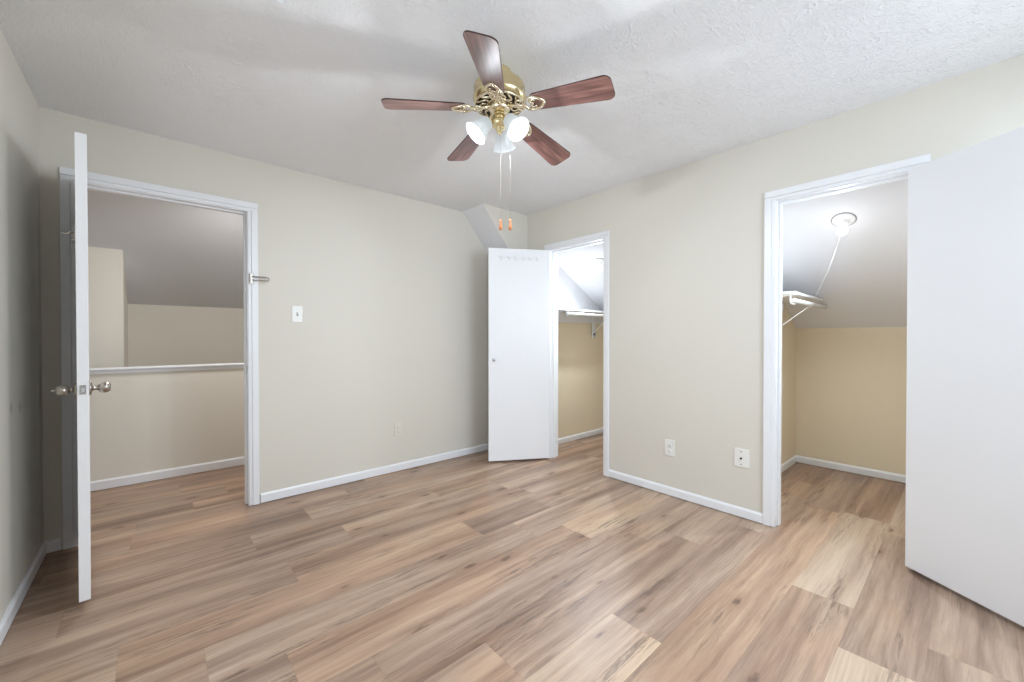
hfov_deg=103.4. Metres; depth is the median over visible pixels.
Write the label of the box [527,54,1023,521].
wall
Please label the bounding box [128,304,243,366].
wall
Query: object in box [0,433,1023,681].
floor
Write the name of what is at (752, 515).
baseboard
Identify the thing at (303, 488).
baseboard
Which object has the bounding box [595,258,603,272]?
closet light
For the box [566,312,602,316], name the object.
closet rod
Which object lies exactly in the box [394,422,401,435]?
wall outlet
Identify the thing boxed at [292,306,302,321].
light switch
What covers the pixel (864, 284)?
ceiling
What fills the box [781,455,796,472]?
baseboard
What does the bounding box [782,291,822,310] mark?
closet shelf
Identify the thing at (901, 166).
trim large closet casing
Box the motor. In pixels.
[474,90,522,116]
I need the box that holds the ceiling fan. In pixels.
[381,30,614,230]
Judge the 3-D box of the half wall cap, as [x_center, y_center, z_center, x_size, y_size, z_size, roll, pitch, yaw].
[-2.890,0.234,3.489,4.100,0.046,0.157,0,1,-42]
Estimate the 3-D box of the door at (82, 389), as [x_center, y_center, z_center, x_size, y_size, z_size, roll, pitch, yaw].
[-2.149,0.115,2.025,0.834,2.024,0.187,0,1,44]
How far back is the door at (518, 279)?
3.85 m
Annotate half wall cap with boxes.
[89,363,243,374]
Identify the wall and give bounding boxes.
[0,29,42,619]
[39,107,487,552]
[88,246,127,367]
[89,368,243,491]
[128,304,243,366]
[463,204,602,444]
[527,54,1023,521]
[781,303,795,464]
[796,327,906,482]
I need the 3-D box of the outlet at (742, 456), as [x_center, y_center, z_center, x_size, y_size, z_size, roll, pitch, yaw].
[1.507,0.770,2.651,0.016,0.122,0.090,0,1,-42]
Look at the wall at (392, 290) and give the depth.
3.20 m
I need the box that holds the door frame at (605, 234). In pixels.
[544,230,609,476]
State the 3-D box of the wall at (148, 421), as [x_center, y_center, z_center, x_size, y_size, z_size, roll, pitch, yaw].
[-2.889,0.692,3.492,4.100,0.930,0.110,0,1,-42]
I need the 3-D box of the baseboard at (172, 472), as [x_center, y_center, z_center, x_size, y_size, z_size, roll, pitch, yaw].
[-2.848,1.115,3.450,4.100,0.072,0.013,0,1,-42]
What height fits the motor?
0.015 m
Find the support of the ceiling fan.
hanging from the ceiling at (302, 87)
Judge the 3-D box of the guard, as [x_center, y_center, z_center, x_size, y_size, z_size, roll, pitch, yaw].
[-1.783,-0.439,2.853,0.123,0.076,0.019,0,1,-35]
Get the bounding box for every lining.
[88,183,248,505]
[549,238,603,457]
[774,171,910,568]
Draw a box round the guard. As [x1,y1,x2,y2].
[249,273,269,283]
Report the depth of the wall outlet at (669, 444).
3.02 m
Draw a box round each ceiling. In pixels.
[0,0,1023,215]
[88,189,242,308]
[558,179,907,327]
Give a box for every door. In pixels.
[50,132,110,601]
[488,248,549,460]
[905,126,1023,626]
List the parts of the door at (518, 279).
hook rail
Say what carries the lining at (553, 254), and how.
attached to the wall at (686, 242)
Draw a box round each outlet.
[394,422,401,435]
[665,439,674,456]
[734,448,749,468]
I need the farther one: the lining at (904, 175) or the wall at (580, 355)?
the wall at (580, 355)
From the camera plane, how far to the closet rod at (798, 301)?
3.01 m
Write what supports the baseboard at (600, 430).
attached to the wall at (580, 355)
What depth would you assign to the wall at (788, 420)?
3.67 m
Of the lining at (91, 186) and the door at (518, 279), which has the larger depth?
the door at (518, 279)
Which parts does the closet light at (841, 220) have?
light bulb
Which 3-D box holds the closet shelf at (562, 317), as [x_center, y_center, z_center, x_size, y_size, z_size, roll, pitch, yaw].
[0.802,-0.183,4.498,1.130,0.302,0.329,0,1,-42]
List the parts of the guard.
mounting plate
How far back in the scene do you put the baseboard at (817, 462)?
3.51 m
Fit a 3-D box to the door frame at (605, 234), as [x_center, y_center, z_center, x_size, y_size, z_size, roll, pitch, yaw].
[0.572,0.107,3.701,0.016,2.088,0.750,0,1,-42]
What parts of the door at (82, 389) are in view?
knob, latch plate, knob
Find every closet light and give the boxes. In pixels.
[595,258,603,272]
[783,212,856,324]
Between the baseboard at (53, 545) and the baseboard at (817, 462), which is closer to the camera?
the baseboard at (53, 545)
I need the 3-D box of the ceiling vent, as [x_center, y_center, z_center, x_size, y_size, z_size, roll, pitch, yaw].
[-0.902,-1.261,1.361,0.310,0.011,0.210,0,1,-42]
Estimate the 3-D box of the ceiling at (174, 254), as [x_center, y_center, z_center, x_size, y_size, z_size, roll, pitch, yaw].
[-2.989,-0.854,3.591,4.300,1.060,2.410,0,1,-42]
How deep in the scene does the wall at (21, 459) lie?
1.83 m
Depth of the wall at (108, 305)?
3.54 m
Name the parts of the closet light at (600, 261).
light bulb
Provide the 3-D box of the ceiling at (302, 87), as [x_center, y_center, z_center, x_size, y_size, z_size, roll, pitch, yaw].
[0.063,-1.320,1.749,3.590,0.100,4.390,0,1,-42]
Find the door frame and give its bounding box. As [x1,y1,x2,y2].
[59,166,259,549]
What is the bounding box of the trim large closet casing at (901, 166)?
[763,153,930,569]
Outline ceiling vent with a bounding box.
[267,0,291,9]
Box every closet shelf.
[558,308,603,337]
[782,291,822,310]
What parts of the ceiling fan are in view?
blade, blade, lamp shade, blade, vent plate, pull chain, lamp shade, light bulb, lamp shade, blade, blade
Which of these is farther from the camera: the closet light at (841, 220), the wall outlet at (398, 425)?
the wall outlet at (398, 425)
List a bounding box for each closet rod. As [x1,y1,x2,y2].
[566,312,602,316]
[791,298,826,308]
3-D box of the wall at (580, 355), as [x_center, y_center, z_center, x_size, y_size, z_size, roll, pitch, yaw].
[0.467,-0.075,4.656,2.245,2.440,0.350,0,1,-42]
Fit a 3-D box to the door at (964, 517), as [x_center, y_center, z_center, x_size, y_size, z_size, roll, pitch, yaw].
[2.058,0.142,1.762,0.101,2.014,0.592,0,0,-7]
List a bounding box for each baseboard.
[0,542,46,645]
[43,538,60,552]
[90,456,243,490]
[260,443,487,502]
[558,428,602,443]
[608,469,762,523]
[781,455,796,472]
[796,455,905,482]
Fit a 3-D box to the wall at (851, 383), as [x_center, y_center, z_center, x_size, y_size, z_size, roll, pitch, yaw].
[2.489,0.503,4.147,0.100,1.290,3.340,0,1,-42]
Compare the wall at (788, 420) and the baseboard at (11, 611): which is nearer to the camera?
the baseboard at (11, 611)

